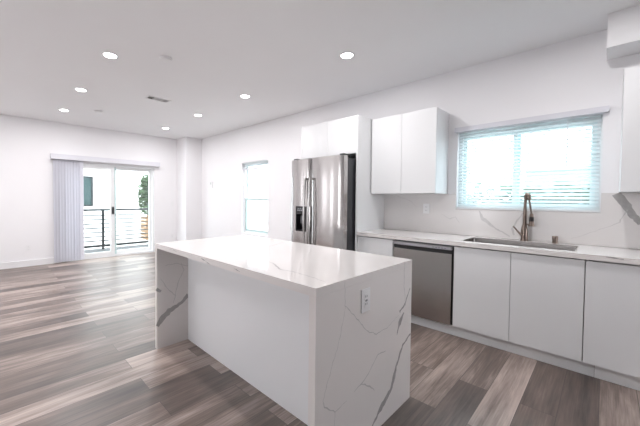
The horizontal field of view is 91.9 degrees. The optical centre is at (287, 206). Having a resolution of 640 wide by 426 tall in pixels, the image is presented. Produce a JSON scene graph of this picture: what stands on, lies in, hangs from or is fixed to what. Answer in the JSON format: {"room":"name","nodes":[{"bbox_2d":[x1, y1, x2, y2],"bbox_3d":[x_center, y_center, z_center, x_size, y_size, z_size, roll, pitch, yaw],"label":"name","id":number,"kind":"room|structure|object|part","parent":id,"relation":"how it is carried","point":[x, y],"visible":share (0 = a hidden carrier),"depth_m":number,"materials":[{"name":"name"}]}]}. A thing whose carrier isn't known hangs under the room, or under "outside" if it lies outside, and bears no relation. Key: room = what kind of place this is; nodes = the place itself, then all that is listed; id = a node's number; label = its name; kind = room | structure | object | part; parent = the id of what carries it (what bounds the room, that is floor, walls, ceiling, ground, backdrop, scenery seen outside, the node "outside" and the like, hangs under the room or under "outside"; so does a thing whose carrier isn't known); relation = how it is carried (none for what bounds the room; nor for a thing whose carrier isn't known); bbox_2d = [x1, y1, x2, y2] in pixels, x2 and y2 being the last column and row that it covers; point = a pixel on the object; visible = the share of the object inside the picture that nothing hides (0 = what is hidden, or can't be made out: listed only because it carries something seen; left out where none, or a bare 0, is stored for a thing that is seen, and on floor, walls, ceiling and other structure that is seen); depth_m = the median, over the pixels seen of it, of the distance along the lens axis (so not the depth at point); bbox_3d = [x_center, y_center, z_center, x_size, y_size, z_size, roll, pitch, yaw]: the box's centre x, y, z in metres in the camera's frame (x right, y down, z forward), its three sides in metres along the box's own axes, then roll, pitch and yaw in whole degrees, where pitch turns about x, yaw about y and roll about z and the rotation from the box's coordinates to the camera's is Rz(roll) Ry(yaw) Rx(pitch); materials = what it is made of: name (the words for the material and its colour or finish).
{"room":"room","nodes":[
{"label":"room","id":0,"kind":"room"},
{"bbox_2d":[0,114,176,262],"bbox_3d":[-4.583,-0.278,6.140,5.670,2.773,0.160,-1,2,-44],"label":"wall","id":1,"kind":"structure","parent":0,"point":[26,144],"depth_m":5.94,"materials":[{"name":"white paint"}]},
{"bbox_2d":[0,258,61,269],"bbox_3d":[-5.479,1.069,5.198,2.716,0.117,0.014,-1,2,-44],"label":"baseboard","id":2,"kind":"structure","parent":1,"relation":"attached to","point":[7,265],"depth_m":5.77,"materials":[{"name":"white paint"}]},
{"bbox_2d":[50,153,159,262],"bbox_3d":[-3.827,0.014,6.687,2.080,2.120,0.111,-1,2,-44],"label":"vertical blind","id":3,"kind":"object","parent":1,"relation":"attached to","point":[68,177],"visible":1,"depth_m":6.17,"materials":[{"name":"white"}]},
{"bbox_2d":[64,163,154,261],"bbox_3d":[-3.881,0.086,6.798,1.825,2.020,0.168,-1,2,-44],"label":"door","id":4,"kind":"structure","parent":1,"relation":"in","point":[113,251],"depth_m":6.87,"materials":[{"name":"white plastic"}]},
{"bbox_3d":[-4.171,0.092,6.509,0.925,1.940,0.040,-1,2,-44],"label":"sliding panel","id":5,"kind":"part","parent":4,"relation":"part of","materials":[{"name":"clear glass"}]},
{"bbox_3d":[-3.602,0.079,7.135,0.875,1.940,0.040,-1,2,-44],"label":"fixed panel","id":6,"kind":"part","parent":4,"relation":"part of","materials":[{"name":"clear glass"}]},
{"bbox_2d":[84,244,148,253],"bbox_3d":[-4.513,1.157,7.354,6.700,0.120,1.414,-1,2,-44],"label":"floor","id":7,"kind":"structure","parent":0,"point":[142,245],"depth_m":8.00,"materials":[{"name":"grey concrete"}]},
{"bbox_2d":[84,208,148,248],"bbox_3d":[-4.808,0.567,7.777,6.480,1.031,0.065,-1,2,-44],"label":"balcony railing","id":8,"kind":"object","parent":7,"relation":"on","point":[103,245],"visible":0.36,"depth_m":7.95,"materials":[{"name":"black metal"}]},
{"bbox_3d":[-4.716,0.589,7.877,0.050,0.983,0.050,-1,2,-44],"label":"post","id":9,"kind":"part","parent":8,"relation":"part of","materials":[{"name":"black"}]},
{"bbox_3d":[-4.810,0.074,7.769,6.480,0.047,0.050,-1,2,-44],"label":"rail","id":10,"kind":"part","parent":8,"relation":"part of","materials":[{"name":"black metal"}]},
{"bbox_3d":[-4.816,0.990,7.794,6.480,0.055,0.036,-1,2,-44],"label":"rail","id":11,"kind":"part","parent":8,"relation":"part of","materials":[{"name":"black"}]},
{"bbox_2d":[177,137,201,240],"bbox_3d":[-2.466,-0.305,7.728,0.417,2.773,0.499,-1,2,-44],"label":"column","id":12,"kind":"structure","parent":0,"point":[189,150],"depth_m":7.55,"materials":[{"name":"white paint"}]},
{"bbox_2d":[0,0,639,138],"bbox_3d":[-0.663,-1.605,2.174,5.830,0.150,11.244,-1,2,-44],"label":"ceiling","id":13,"kind":"structure","parent":0,"point":[284,55],"depth_m":3.02,"materials":[{"name":"white paint"}]},
{"bbox_2d":[74,88,86,91],"bbox_3d":[-2.813,-1.594,4.196,0.148,0.010,0.148,-1,2,-44],"label":"recessed light","id":14,"kind":"object","parent":13,"relation":"in","point":[77,89],"visible":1,"depth_m":4.18,"materials":[{"name":"white plastic"}]},
{"bbox_2d":[102,52,117,58],"bbox_3d":[-1.828,-1.560,3.174,0.148,0.010,0.148,-1,2,-44],"label":"recessed light","id":15,"kind":"object","parent":13,"relation":"in","point":[106,54],"visible":1,"depth_m":3.16,"materials":[{"name":"white plastic"}]},
{"bbox_2d":[145,95,170,102],"bbox_3d":[-1.923,-1.599,4.578,0.330,0.008,0.150,-1,2,-44],"label":"ceiling vent","id":16,"kind":"object","parent":13,"relation":"in","point":[148,96],"visible":1,"depth_m":4.57,"materials":[{"name":"white plastic"}]},
{"bbox_2d":[160,55,171,62],"bbox_3d":[-1.274,-1.545,3.232,0.124,0.036,0.124,-1,2,-44],"label":"smoke detector","id":17,"kind":"object","parent":13,"relation":"attached to","point":[166,59],"visible":1,"depth_m":3.20,"materials":[{"name":"white plastic"}]},
{"bbox_2d":[240,94,249,97],"bbox_3d":[-0.608,-1.584,4.414,0.148,0.010,0.148,-1,2,-44],"label":"recessed light","id":18,"kind":"object","parent":13,"relation":"in","point":[242,95],"visible":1,"depth_m":4.40,"materials":[{"name":"white plastic"}]},
{"bbox_2d":[340,52,353,58],"bbox_3d":[0.606,-1.541,3.135,0.148,0.010,0.148,-1,2,-44],"label":"recessed light","id":19,"kind":"object","parent":13,"relation":"in","point":[345,55],"visible":1,"depth_m":3.12,"materials":[{"name":"white plastic"}]},
{"bbox_2d":[607,5,639,59],"bbox_3d":[3.812,-1.342,1.294,0.305,0.262,3.426,-1,2,-44],"label":"soffit","id":20,"kind":"structure","parent":13,"relation":"attached to","point":[623,29],"depth_m":2.37,"materials":[{"name":"white paint"}]},
{"bbox_2d":[0,252,639,425],"bbox_3d":[-0.685,1.302,2.252,5.830,0.120,11.244,-1,2,-44],"label":"floor","id":21,"kind":"structure","parent":0,"point":[77,338],"depth_m":2.25,"materials":[{"name":"brown wood"}]},
{"bbox_2d":[155,235,411,425],"bbox_3d":[-0.167,0.783,2.343,0.981,0.921,1.835,-1,2,-44],"label":"kitchen island","id":22,"kind":"object","parent":21,"relation":"on","point":[324,333],"visible":1,"depth_m":1.90,"materials":[{"name":"white stone"}]},
{"bbox_3d":[-0.794,0.784,2.985,0.974,0.874,0.041,-1,2,-44],"label":"waterfall panel","id":23,"kind":"part","parent":22,"relation":"part of","materials":[{"name":"white stone"}]},
{"bbox_3d":[-0.304,0.808,2.217,0.017,0.874,1.744,-1,2,-44],"label":"panel","id":24,"kind":"part","parent":22,"relation":"part of","materials":[{"name":"white paint"}]},
{"bbox_2d":[155,235,411,297],"bbox_3d":[-0.162,0.348,2.339,0.967,0.041,1.826,-1,2,-44],"label":"island countertop","id":25,"kind":"structure","parent":22,"relation":"on","point":[315,271],"depth_m":1.95,"materials":[{"name":"white stone"}]},
{"bbox_3d":[0.453,0.804,1.706,0.959,0.921,0.041,-1,2,-44],"label":"waterfall panel","id":26,"kind":"part","parent":22,"relation":"part of","materials":[{"name":"white stone"}]},
{"bbox_2d":[361,287,369,312],"bbox_3d":[0.412,0.491,1.625,0.082,0.120,0.006,-1,2,-44],"label":"electrical outlet","id":27,"kind":"object","parent":22,"relation":"attached to","point":[365,291],"depth_m":1.62,"materials":[{"name":"white plastic"}]},
{"bbox_2d":[301,127,302,158],"bbox_3d":[0.434,0.034,4.556,0.661,2.307,0.020,-1,2,-44],"label":"end panel","id":28,"kind":"object","parent":21,"relation":"on","point":[302,127],"visible":0.14,"depth_m":4.30,"materials":[{"name":"white paint"}]},
{"bbox_2d":[291,153,355,250],"bbox_3d":[0.594,0.282,4.098,0.897,1.838,0.854,-1,2,-44],"label":"refrigerator","id":29,"kind":"object","parent":21,"relation":"on","point":[323,203],"visible":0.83,"depth_m":3.71,"materials":[{"name":"grey metal"}]},
{"bbox_3d":[0.184,0.255,4.053,0.106,1.740,0.347,-1,2,-44],"label":"door","id":30,"kind":"part","parent":29,"relation":"part of","materials":[{"name":"silver metal"}]},
{"bbox_3d":[0.223,0.109,3.893,0.082,0.957,0.027,-1,2,-44],"label":"handle","id":31,"kind":"part","parent":29,"relation":"part of","materials":[{"name":"silver metal"}]},
{"bbox_3d":[0.276,0.111,3.838,0.082,0.957,0.027,-1,2,-44],"label":"handle","id":32,"kind":"part","parent":29,"relation":"part of","materials":[{"name":"silver metal"}]},
{"bbox_3d":[0.482,0.265,3.744,0.106,1.740,0.501,-1,2,-44],"label":"door","id":33,"kind":"part","parent":29,"relation":"part of","materials":[{"name":"silver metal"}]},
{"bbox_2d":[355,115,383,250],"bbox_3d":[1.058,0.056,3.910,0.661,2.307,0.020,-1,2,-44],"label":"end panel","id":34,"kind":"object","parent":21,"relation":"on","point":[369,208],"visible":0.5,"depth_m":3.78,"materials":[{"name":"white paint"}]},
{"bbox_2d":[358,236,394,256],"bbox_3d":[1.226,0.729,3.766,0.638,0.771,0.447,-1,2,-44],"label":"base cabinet","id":35,"kind":"object","parent":21,"relation":"on","point":[373,245],"visible":0.09,"depth_m":3.53,"materials":[{"name":"white"}]},
{"bbox_2d":[393,239,453,324],"bbox_3d":[1.580,0.744,3.364,0.632,0.767,0.602,-1,2,-44],"label":"dishwasher","id":36,"kind":"object","parent":21,"relation":"on","point":[432,264],"visible":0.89,"depth_m":3.07,"materials":[{"name":"grey metal"}]},
{"bbox_3d":[1.372,0.390,3.157,0.047,0.030,0.589,-1,2,-44],"label":"control panel","id":37,"kind":"part","parent":36,"relation":"part of","materials":[{"name":"grey metal"}]},
{"bbox_3d":[1.589,0.755,2.960,0.018,0.763,0.008,-1,2,-44],"label":"trim","id":38,"kind":"part","parent":36,"relation":"part of","materials":[{"name":"black plastic"}]},
{"bbox_2d":[411,315,593,376],"bbox_3d":[1.574,1.189,3.019,0.018,0.098,2.029,-1,2,-44],"label":"toe kick","id":39,"kind":"object","parent":21,"relation":"on","point":[563,362],"visible":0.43,"depth_m":2.65,"materials":[{"name":"white paint"}]},
{"bbox_2d":[452,246,585,361],"bbox_3d":[2.123,0.760,2.839,0.638,0.771,0.896,-1,2,-44],"label":"base cabinet","id":40,"kind":"object","parent":21,"relation":"on","point":[537,302],"visible":0.76,"depth_m":2.56,"materials":[{"name":"white wood"}]},
{"bbox_3d":[1.743,0.762,2.787,0.019,0.762,0.441,-1,2,-44],"label":"door","id":41,"kind":"part","parent":40,"relation":"part of","materials":[{"name":"white paint"}]},
{"bbox_2d":[357,229,639,264],"bbox_3d":[2.067,0.350,2.875,0.657,0.040,2.882,-1,2,-44],"label":"countertop","id":42,"kind":"structure","parent":40,"relation":"on","point":[587,252],"depth_m":2.66,"materials":[{"name":"white stone"}]},
{"bbox_2d":[462,237,577,258],"bbox_3d":[2.100,0.439,2.825,0.408,0.214,0.808,-1,2,-44],"label":"sink","id":43,"kind":"object","parent":42,"relation":"in","point":[474,239],"visible":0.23,"depth_m":2.90,"materials":[{"name":"silver metal"}]},
{"bbox_2d":[513,192,534,240],"bbox_3d":[2.283,0.092,2.987,0.176,0.473,0.093,1,2,25],"label":"kitchen faucet","id":44,"kind":"object","parent":42,"relation":"on","point":[524,230],"visible":0.99,"depth_m":2.97,"materials":[{"name":"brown metal"}]},
{"bbox_2d":[552,236,557,243],"bbox_3d":[2.462,0.300,2.834,0.048,0.066,0.048,-1,2,-44],"label":"air gap cap","id":45,"kind":"object","parent":42,"relation":"on","point":[554,238],"visible":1,"depth_m":2.82,"materials":[{"name":"brown metal"}]},
{"bbox_3d":[2.055,0.773,2.464,0.019,0.762,0.449,-1,2,-44],"label":"door","id":46,"kind":"part","parent":40,"relation":"part of","materials":[{"name":"white paint"}]},
{"bbox_2d":[583,260,639,390],"bbox_3d":[2.747,0.833,2.194,0.638,0.872,0.894,-1,2,-44],"label":"base cabinet","id":47,"kind":"object","parent":21,"relation":"on","point":[611,334],"depth_m":2.19,"materials":[{"name":"white wood"}]},
{"bbox_3d":[2.569,1.224,1.991,0.018,0.098,0.830,-1,2,-44],"label":"toe kick","id":48,"kind":"part","parent":47,"relation":"part of","materials":[{"name":"white wood"}]},
{"bbox_2d":[202,29,639,248],"bbox_3d":[1.364,-0.182,4.183,0.160,2.773,11.244,-1,2,-44],"label":"wall","id":49,"kind":"structure","parent":0,"point":[573,74],"depth_m":3.50,"materials":[{"name":"white paint"}]},
{"bbox_2d":[244,162,267,235],"bbox_3d":[-0.596,-0.180,6.232,0.090,1.460,0.850,-1,2,-44],"label":"window","id":50,"kind":"structure","parent":49,"relation":"in","point":[246,172],"depth_m":6.47,"materials":[{"name":"white plastic"}]},
{"bbox_2d":[242,160,267,170],"bbox_3d":[-0.641,-0.830,6.166,0.042,0.153,0.842,-1,2,-44],"label":"window blind","id":51,"kind":"object","parent":50,"relation":"attached to","point":[264,161],"visible":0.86,"depth_m":6.15,"materials":[{"name":"white plastic"}]},
{"bbox_3d":[-0.642,-0.768,6.168,0.034,0.028,0.834,-1,2,-44],"label":"rail","id":52,"kind":"part","parent":51,"relation":"part of","materials":[{"name":"white plastic"}]},
{"bbox_3d":[-0.609,0.168,6.231,0.030,0.685,0.770,-1,2,-44],"label":"sash","id":53,"kind":"part","parent":50,"relation":"part of","materials":[{"name":"glass"}]},
{"bbox_3d":[-0.579,-0.503,6.238,0.030,0.735,0.770,-1,2,-44],"label":"sash","id":54,"kind":"part","parent":50,"relation":"part of","materials":[{"name":"glass"}]},
{"bbox_2d":[303,115,356,158],"bbox_3d":[0.753,-0.883,4.208,0.661,0.445,0.876,-1,2,-44],"label":"upper cabinet","id":55,"kind":"object","parent":49,"relation":"attached to","point":[335,137],"visible":0.55,"depth_m":3.94,"materials":[{"name":"white wood"}]},
{"bbox_3d":[0.371,-0.884,4.142,0.019,0.443,0.438,-1,2,-44],"label":"door","id":56,"kind":"part","parent":55,"relation":"part of","materials":[{"name":"white paint"}]},
{"bbox_3d":[0.675,-0.874,3.827,0.019,0.443,0.432,-1,2,-44],"label":"door","id":57,"kind":"part","parent":55,"relation":"part of","materials":[{"name":"white paint"}]},
{"bbox_2d":[371,107,448,193],"bbox_3d":[1.453,-0.620,3.700,0.368,0.920,0.773,-1,2,-44],"label":"upper cabinet","id":58,"kind":"object","parent":49,"relation":"attached to","point":[410,150],"visible":1,"depth_m":3.51,"materials":[{"name":"white wood"}]},
{"bbox_3d":[1.194,-0.622,3.717,0.019,0.918,0.384,-1,2,-44],"label":"door","id":59,"kind":"part","parent":58,"relation":"part of","materials":[{"name":"white paint"}]},
{"bbox_3d":[1.462,-0.613,3.439,0.019,0.918,0.383,-1,2,-44],"label":"door","id":60,"kind":"part","parent":58,"relation":"part of","materials":[{"name":"white paint"}]},
{"bbox_2d":[384,193,639,248],"bbox_3d":[2.300,0.092,3.092,0.015,0.464,2.882,-1,2,-44],"label":"backsplash","id":61,"kind":"structure","parent":49,"relation":"attached to","point":[617,224],"depth_m":3.06,"materials":[{"name":"stone"}]},
{"bbox_2d":[423,204,429,213],"bbox_3d":[1.676,0.019,3.719,0.009,0.118,0.072,-1,2,-44],"label":"wall outlet","id":62,"kind":"object","parent":61,"relation":"attached to","point":[425,206],"visible":1,"depth_m":3.71,"materials":[{"name":"white plastic"}]},
{"bbox_2d":[456,115,602,211],"bbox_3d":[2.365,-0.394,3.120,0.152,0.855,1.146,-1,2,-44],"label":"window","id":63,"kind":"structure","parent":49,"relation":"in","point":[601,118],"depth_m":3.02,"materials":[{"name":"white plastic"}]},
{"bbox_3d":[2.213,-0.402,3.354,0.025,0.785,0.528,-1,2,-44],"label":"sash","id":64,"kind":"part","parent":63,"relation":"part of","materials":[{"name":"glass"}]},
{"bbox_3d":[2.333,0.023,3.103,0.071,0.019,1.144,-1,2,-44],"label":"sill","id":65,"kind":"part","parent":63,"relation":"part of","materials":[{"name":"white plastic"}]},
{"bbox_2d":[455,105,609,209],"bbox_3d":[2.321,-0.429,3.066,0.094,0.883,1.200,-1,2,-44],"label":"window blind","id":66,"kind":"object","parent":63,"relation":"attached to","point":[603,109],"visible":1,"depth_m":3.00,"materials":[{"name":"white plastic"}]},
{"bbox_3d":[2.336,0.003,3.106,0.024,0.018,1.122,-1,2,-44],"label":"rail","id":67,"kind":"part","parent":66,"relation":"part of","materials":[{"name":"white plastic"}]},
{"bbox_3d":[2.545,-0.389,2.968,0.025,0.785,0.608,-1,2,-44],"label":"sash","id":68,"kind":"part","parent":63,"relation":"part of","materials":[{"name":"glass"}]},
{"bbox_2d":[619,66,639,192],"bbox_3d":[2.933,-0.569,2.162,0.378,0.922,0.798,-1,2,-44],"label":"upper cabinet","id":69,"kind":"object","parent":49,"relation":"attached to","point":[629,174],"visible":1,"depth_m":2.29,"materials":[{"name":"white wood"}]},
{"bbox_2d":[395,239,452,246],"bbox_3d":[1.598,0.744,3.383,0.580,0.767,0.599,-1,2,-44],"label":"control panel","id":70,"kind":"object","parent":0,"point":[395,239],"depth_m":3.16,"materials":[{"name":"plastic"}]},
{"label":"outside","id":71,"kind":"structure","parent":0,"visible":0},
{"bbox_2d":[84,206,267,249],"bbox_3d":[-3.247,1.036,17.769,100.000,0.140,90.000,-1,2,-44],"label":"floor","id":72,"kind":"structure","parent":71,"point":[251,225],"depth_m":10.99,"materials":[{"name":"concrete"}]},
{"bbox_2d":[83,169,137,239],"bbox_3d":[-10.872,-2.747,11.268,8.100,7.660,6.560,-1,2,-44],"label":"neighbouring building","id":73,"kind":"structure","parent":72,"relation":"on","point":[96,182],"depth_m":11.12,"materials":[{"name":"white paint"}]},
{"bbox_3d":[-7.111,-0.542,10.477,0.750,0.930,0.029,-1,2,-44],"label":"pane","id":74,"kind":"part","parent":73,"relation":"part of","materials":[{"name":"teal glass"}]},
{"bbox_2d":[138,173,148,226],"bbox_3d":[-6.608,-0.480,15.265,2.056,2.985,1.494,-1,2,-44],"label":"leafy tree","id":75,"kind":"object","parent":72,"relation":"on","point":[143,192],"visible":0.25,"depth_m":14.77,"materials":[{"name":"green plant"}]},
{"bbox_2d":[141,215,148,239],"bbox_3d":[-4.695,0.709,11.139,0.990,0.850,0.500,-1,2,-44],"label":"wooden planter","id":76,"kind":"object","parent":72,"relation":"on","point":[146,219],"visible":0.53,"depth_m":10.68,"materials":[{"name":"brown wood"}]},
{"bbox_2d":[248,165,267,222],"bbox_3d":[0.699,-1.917,20.789,6.050,5.660,11.000,-1,2,-44],"label":"building","id":77,"kind":"structure","parent":72,"relation":"on","point":[258,178],"depth_m":19.11,"materials":[{"name":"white paint"}]},
{"bbox_2d":[467,181,589,203],"bbox_3d":[6.077,0.291,8.118,1.157,2.005,8.200,-1,2,-44],"label":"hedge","id":78,"kind":"object","parent":72,"relation":"on","point":[554,181],"visible":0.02,"depth_m":7.75,"materials":[{"name":"green plant"}]},
{"bbox_2d":[521,142,590,203],"bbox_3d":[12.863,-0.688,11.861,5.600,3.860,5.600,-1,2,-44],"label":"building","id":79,"kind":"structure","parent":72,"relation":"on","point":[585,142],"depth_m":11.67,"materials":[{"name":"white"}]}
]}

